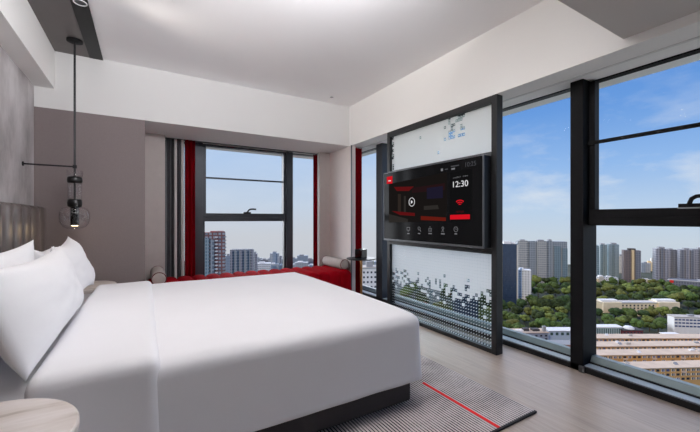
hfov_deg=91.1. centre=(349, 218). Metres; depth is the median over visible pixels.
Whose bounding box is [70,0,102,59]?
trim
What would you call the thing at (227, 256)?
apartment building
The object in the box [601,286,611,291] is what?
tree
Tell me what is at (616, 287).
tree
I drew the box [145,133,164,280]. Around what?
wall
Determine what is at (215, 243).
tower block
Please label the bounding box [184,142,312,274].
window
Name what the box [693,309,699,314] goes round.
tree
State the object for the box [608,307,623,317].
tree
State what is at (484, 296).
tree
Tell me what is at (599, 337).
building
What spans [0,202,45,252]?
headboard
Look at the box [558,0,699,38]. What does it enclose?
ceiling
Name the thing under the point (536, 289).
tree
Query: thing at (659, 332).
container office
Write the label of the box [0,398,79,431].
nightstand
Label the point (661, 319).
tree
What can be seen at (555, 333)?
building
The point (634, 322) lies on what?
tree
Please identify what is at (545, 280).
tree
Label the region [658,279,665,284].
tree
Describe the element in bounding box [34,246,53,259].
pillow
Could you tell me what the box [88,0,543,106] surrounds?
ceiling
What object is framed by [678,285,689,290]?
tree
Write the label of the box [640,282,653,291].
tree
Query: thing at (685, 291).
tree
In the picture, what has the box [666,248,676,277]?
tower block
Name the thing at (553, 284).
tree
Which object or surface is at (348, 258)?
side table
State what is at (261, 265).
house
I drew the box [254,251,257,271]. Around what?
apartment building
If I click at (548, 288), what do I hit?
tree
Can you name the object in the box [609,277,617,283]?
tree
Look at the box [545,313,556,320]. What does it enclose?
tree
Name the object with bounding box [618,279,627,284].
tree
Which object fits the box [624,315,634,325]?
tree
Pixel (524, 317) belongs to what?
tree
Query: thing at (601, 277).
building
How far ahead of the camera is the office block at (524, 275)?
490.31 m
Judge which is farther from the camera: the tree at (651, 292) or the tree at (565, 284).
the tree at (565, 284)
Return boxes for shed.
[549,340,569,346]
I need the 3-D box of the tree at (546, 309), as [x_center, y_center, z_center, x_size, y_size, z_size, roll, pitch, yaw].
[237.585,112.752,417.239,15.242,14.495,17.560,0,0,-25]
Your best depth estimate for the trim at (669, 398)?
2.66 m
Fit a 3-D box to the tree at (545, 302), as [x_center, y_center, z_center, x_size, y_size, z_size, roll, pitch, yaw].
[255.873,111.831,448.584,15.815,16.338,18.838,0,0,-37]
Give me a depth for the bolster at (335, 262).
5.22 m
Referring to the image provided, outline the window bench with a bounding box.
[147,265,351,290]
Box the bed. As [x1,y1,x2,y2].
[0,293,409,431]
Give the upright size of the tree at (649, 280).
17.842 m
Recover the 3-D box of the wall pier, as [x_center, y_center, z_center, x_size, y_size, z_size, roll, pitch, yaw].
[-0.128,0.050,5.455,0.070,2.300,0.700,0,0,-31]
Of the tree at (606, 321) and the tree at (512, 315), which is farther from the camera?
the tree at (512, 315)
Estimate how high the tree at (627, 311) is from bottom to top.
14.746 m
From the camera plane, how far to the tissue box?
4.84 m
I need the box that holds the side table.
[347,257,375,293]
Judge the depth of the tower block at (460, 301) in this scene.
329.98 m
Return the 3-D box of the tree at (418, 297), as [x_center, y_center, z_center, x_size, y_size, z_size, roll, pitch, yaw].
[94.887,110.661,452.243,20.454,18.678,19.294,0,0,14]
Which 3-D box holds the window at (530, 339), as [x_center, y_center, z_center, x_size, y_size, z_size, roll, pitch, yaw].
[1.241,0.025,3.943,0.088,2.250,2.560,0,0,-31]
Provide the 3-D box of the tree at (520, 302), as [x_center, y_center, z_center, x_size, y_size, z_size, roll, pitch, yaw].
[222.951,111.820,445.996,13.937,16.360,13.140,0,0,-40]
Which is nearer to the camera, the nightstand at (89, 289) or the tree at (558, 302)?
the nightstand at (89, 289)
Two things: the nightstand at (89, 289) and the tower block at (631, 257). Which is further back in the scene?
the tower block at (631, 257)
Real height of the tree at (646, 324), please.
9.835 m
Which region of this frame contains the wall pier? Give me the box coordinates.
[330,146,354,291]
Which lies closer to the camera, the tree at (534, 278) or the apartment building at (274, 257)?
the tree at (534, 278)
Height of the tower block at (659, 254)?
70.066 m
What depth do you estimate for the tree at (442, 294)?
495.36 m
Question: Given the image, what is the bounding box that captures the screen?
[384,94,502,355]
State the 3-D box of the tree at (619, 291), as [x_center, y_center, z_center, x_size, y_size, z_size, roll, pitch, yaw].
[395.061,111.245,502.827,16.387,17.510,18.879,0,0,37]
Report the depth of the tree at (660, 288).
533.39 m
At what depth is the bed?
1.90 m
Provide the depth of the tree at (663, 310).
408.67 m
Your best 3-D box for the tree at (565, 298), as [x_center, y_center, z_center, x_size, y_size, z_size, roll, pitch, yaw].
[280.166,108.993,447.984,20.627,22.014,17.317,0,0,18]
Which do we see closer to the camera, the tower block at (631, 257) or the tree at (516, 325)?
the tree at (516, 325)
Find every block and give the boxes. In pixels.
[205,231,225,275]
[230,249,253,273]
[297,254,307,261]
[308,258,312,264]
[395,268,401,295]
[408,272,422,285]
[427,277,439,304]
[452,279,477,318]
[516,239,567,283]
[518,267,530,302]
[596,245,598,275]
[597,243,606,275]
[606,243,618,278]
[619,254,621,272]
[622,248,640,282]
[652,246,667,285]
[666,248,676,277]
[677,248,693,278]
[689,247,699,279]
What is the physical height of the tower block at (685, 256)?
67.424 m
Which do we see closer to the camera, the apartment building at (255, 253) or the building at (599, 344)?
the building at (599, 344)
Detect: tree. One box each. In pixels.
[400,286,413,296]
[407,283,417,290]
[415,289,426,296]
[415,296,429,303]
[433,301,448,309]
[440,289,451,300]
[478,309,490,321]
[480,295,490,306]
[503,300,507,309]
[503,310,511,319]
[503,321,511,327]
[506,319,520,323]
[507,301,516,310]
[508,313,519,320]
[510,306,523,313]
[511,322,524,327]
[516,298,526,307]
[519,314,530,323]
[523,307,531,315]
[525,294,537,301]
[528,298,542,306]
[529,321,539,327]
[531,275,541,286]
[531,306,544,312]
[531,309,544,318]
[533,287,543,296]
[535,317,549,326]
[537,283,544,288]
[540,306,553,313]
[541,299,552,306]
[542,278,549,282]
[542,294,554,299]
[543,285,554,293]
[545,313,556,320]
[549,277,557,282]
[549,281,559,288]
[549,321,562,326]
[550,298,564,311]
[555,306,567,313]
[555,312,567,320]
[556,294,569,304]
[560,287,569,293]
[560,318,569,326]
[561,276,569,281]
[561,282,569,288]
[563,302,569,311]
[596,287,602,296]
[596,295,607,299]
[596,308,602,315]
[601,282,613,288]
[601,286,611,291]
[601,314,614,320]
[604,290,616,296]
[604,320,615,323]
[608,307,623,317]
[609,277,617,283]
[614,284,625,291]
[615,289,626,294]
[615,294,628,299]
[615,315,627,323]
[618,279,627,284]
[622,308,637,317]
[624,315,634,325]
[625,284,636,292]
[627,292,637,299]
[630,318,643,327]
[632,294,643,299]
[633,278,646,283]
[634,284,646,291]
[636,290,648,297]
[637,310,649,316]
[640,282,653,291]
[641,315,654,322]
[643,306,658,317]
[643,322,657,331]
[647,279,659,283]
[647,287,658,292]
[647,289,657,297]
[651,282,662,286]
[652,295,667,298]
[653,320,665,331]
[654,285,664,292]
[655,306,672,317]
[655,317,666,323]
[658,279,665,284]
[658,291,670,295]
[664,281,673,286]
[665,285,680,291]
[666,295,678,301]
[670,306,688,313]
[671,292,685,301]
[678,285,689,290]
[680,289,694,293]
[683,301,694,309]
[684,292,698,300]
[688,285,699,290]
[689,289,699,301]
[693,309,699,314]
[694,302,699,308]
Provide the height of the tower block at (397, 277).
48.844 m
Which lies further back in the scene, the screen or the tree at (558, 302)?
the tree at (558, 302)
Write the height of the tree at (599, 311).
13.182 m
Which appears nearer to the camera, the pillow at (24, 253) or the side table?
the pillow at (24, 253)
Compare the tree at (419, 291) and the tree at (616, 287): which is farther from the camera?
the tree at (616, 287)
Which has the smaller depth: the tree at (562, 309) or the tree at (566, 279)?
the tree at (562, 309)
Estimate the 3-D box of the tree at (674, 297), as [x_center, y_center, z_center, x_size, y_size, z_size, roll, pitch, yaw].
[442.999,112.334,475.089,16.498,15.332,14.320,0,0,44]
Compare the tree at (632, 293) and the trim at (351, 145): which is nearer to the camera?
the trim at (351, 145)
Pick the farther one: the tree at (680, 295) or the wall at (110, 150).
the tree at (680, 295)
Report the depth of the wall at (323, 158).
5.68 m
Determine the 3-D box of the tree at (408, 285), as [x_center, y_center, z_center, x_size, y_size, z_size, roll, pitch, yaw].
[99.432,110.425,547.937,17.957,19.150,15.587,0,0,42]
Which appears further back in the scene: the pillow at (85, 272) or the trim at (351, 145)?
the trim at (351, 145)
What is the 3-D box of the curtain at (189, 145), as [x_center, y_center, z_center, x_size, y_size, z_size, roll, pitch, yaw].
[-2.209,0.048,4.743,0.128,2.265,0.056,0,0,-31]
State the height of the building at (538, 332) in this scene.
16.112 m
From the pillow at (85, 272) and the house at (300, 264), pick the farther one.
the house at (300, 264)
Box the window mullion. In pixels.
[570,79,595,369]
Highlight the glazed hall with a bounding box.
[596,324,623,333]
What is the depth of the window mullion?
2.73 m
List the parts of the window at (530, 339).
rail, frame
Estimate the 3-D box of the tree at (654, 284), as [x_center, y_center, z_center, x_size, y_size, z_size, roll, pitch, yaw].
[500.855,111.713,562.135,16.996,16.574,17.390,0,0,-15]
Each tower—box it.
[362,261,375,287]
[503,241,517,303]
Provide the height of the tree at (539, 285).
13.882 m
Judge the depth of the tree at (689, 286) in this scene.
530.28 m
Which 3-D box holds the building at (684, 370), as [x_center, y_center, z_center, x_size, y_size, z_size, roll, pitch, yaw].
[225.065,110.098,240.394,113.843,19.803,11.200,0,0,-3]
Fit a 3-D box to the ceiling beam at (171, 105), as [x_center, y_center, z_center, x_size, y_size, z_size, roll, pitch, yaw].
[-1.619,-1.395,5.008,4.250,0.590,1.340,0,0,-31]
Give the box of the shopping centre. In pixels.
[667,278,699,286]
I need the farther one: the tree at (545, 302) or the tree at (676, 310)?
the tree at (545, 302)
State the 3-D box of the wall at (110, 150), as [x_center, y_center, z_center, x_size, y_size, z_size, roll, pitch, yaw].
[-3.011,0.050,4.119,0.950,2.300,1.240,0,0,-31]
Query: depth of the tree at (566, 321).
368.48 m
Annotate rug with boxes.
[318,355,536,431]
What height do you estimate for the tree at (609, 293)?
15.740 m
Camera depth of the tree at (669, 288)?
528.98 m
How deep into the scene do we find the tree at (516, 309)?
414.90 m
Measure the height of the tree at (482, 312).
20.953 m
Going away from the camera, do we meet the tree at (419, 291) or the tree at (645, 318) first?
the tree at (645, 318)
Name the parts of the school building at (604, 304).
roof tank, roof tank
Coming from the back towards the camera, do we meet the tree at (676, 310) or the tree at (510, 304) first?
the tree at (510, 304)
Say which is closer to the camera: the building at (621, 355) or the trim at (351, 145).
the trim at (351, 145)
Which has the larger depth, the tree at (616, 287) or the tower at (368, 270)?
the tree at (616, 287)
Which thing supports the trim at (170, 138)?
attached to the wall at (323, 158)
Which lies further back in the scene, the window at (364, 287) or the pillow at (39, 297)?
the window at (364, 287)
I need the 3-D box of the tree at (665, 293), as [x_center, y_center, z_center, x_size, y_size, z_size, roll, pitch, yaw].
[459.594,112.542,501.145,15.931,14.916,16.888,0,0,-16]
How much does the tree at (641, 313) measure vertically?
13.353 m
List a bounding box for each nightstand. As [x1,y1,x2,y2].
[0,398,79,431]
[83,281,115,293]
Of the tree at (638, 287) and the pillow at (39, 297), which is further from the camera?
the tree at (638, 287)
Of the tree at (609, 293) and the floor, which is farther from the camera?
the tree at (609, 293)
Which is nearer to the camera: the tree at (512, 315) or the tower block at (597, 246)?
the tree at (512, 315)
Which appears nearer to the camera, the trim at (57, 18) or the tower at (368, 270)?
the trim at (57, 18)
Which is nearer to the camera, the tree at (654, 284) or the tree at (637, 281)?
the tree at (654, 284)
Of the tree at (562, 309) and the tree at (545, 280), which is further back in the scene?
the tree at (545, 280)
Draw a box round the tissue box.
[355,249,366,258]
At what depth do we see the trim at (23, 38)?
2.73 m
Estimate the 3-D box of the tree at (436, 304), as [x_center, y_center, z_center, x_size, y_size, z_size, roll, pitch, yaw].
[111.067,109.694,420.696,16.797,20.613,19.351,0,0,-18]
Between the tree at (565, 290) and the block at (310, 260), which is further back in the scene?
the block at (310, 260)
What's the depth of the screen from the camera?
3.42 m
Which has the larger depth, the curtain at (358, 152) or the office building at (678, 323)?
the office building at (678, 323)
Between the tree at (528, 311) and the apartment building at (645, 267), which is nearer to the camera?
the tree at (528, 311)
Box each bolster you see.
[150,266,166,283]
[322,256,348,269]
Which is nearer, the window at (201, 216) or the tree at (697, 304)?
the window at (201, 216)
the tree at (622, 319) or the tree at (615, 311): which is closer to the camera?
the tree at (622, 319)
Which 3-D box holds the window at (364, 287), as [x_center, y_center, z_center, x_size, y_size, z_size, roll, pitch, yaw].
[0.273,0.025,5.566,0.088,2.250,0.920,0,0,-31]
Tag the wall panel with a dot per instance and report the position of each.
(16, 90)
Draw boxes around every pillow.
[0,240,33,267]
[0,246,83,382]
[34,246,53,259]
[50,237,94,289]
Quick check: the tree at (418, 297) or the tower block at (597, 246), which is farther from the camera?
the tower block at (597, 246)
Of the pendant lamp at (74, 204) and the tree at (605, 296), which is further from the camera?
the tree at (605, 296)
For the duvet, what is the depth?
1.78 m
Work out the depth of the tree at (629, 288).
534.04 m
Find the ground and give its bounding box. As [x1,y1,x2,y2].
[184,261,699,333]
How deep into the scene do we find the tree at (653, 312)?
400.42 m
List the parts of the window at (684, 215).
guard rail, sash, rail, frame, handle plate, handle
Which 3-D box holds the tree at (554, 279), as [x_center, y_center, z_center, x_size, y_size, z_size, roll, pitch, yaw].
[360.500,110.986,610.440,16.971,18.028,16.586,0,0,42]
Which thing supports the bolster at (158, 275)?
on the window bench
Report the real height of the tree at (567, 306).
18.290 m
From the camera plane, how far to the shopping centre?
567.79 m
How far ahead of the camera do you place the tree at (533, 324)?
365.43 m
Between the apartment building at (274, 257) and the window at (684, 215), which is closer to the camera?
the window at (684, 215)
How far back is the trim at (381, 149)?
5.00 m
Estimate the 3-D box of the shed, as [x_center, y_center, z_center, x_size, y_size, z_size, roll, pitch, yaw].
[184.837,112.872,294.850,39.824,14.255,11.300,0,0,0]
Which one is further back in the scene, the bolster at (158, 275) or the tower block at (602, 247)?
the tower block at (602, 247)
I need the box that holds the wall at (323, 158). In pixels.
[318,152,329,265]
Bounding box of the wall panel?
[0,46,33,205]
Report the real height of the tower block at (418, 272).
49.019 m
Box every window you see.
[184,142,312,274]
[362,148,375,293]
[395,88,569,356]
[588,48,699,398]
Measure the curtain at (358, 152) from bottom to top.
2.265 m
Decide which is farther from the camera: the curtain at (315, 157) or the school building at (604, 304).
the school building at (604, 304)
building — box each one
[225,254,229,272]
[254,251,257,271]
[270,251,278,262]
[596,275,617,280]
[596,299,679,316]
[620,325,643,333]
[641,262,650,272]
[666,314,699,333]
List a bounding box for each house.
[258,262,270,270]
[271,263,278,268]
[295,261,307,267]
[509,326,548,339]
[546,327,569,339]
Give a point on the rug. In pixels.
(443, 399)
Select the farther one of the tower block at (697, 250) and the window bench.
the tower block at (697, 250)
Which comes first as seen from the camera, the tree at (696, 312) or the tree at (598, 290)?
the tree at (696, 312)
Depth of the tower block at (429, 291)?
479.42 m
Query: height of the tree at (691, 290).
18.439 m
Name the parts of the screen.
picture panel, television, cross rail, head rail, cross rail, backing panel, glass, glass, rail, panel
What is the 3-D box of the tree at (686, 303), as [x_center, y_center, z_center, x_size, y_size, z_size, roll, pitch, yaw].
[445.684,113.853,451.987,12.656,12.293,11.933,0,0,34]
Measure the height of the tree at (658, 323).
12.721 m
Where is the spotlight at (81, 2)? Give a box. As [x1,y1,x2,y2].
[73,0,87,6]
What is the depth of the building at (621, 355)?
257.62 m
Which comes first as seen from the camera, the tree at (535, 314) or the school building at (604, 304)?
the tree at (535, 314)
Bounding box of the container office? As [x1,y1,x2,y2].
[659,332,678,333]
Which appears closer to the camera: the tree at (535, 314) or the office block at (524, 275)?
the tree at (535, 314)
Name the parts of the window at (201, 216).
sash, guard rail, frame, handle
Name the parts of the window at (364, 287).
rail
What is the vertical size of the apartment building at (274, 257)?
53.215 m
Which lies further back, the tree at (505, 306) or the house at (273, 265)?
the house at (273, 265)
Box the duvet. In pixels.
[24,272,421,431]
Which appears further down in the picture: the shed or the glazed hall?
the shed
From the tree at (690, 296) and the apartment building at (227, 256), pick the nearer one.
the tree at (690, 296)
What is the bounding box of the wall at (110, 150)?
[34,106,144,282]
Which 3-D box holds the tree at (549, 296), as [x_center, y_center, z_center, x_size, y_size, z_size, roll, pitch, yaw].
[275.388,112.043,476.191,14.664,15.915,16.894,0,0,-43]
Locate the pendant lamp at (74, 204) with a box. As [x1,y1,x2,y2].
[22,37,89,228]
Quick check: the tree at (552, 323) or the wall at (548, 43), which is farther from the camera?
the tree at (552, 323)
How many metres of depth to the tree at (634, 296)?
473.48 m
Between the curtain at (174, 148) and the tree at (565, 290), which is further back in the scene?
the tree at (565, 290)
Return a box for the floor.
[403,309,699,431]
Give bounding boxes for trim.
[0,0,54,88]
[27,0,89,57]
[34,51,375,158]
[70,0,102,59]
[170,138,317,154]
[351,145,351,288]
[360,36,699,148]
[362,292,699,412]
[376,143,386,300]
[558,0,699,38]
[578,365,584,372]
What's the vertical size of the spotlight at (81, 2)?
0.008 m
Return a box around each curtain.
[165,138,183,278]
[185,140,194,277]
[313,154,317,265]
[355,148,361,292]
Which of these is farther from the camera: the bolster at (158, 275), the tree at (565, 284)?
the tree at (565, 284)
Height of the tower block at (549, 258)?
82.091 m
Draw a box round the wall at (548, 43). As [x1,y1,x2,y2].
[349,0,699,148]

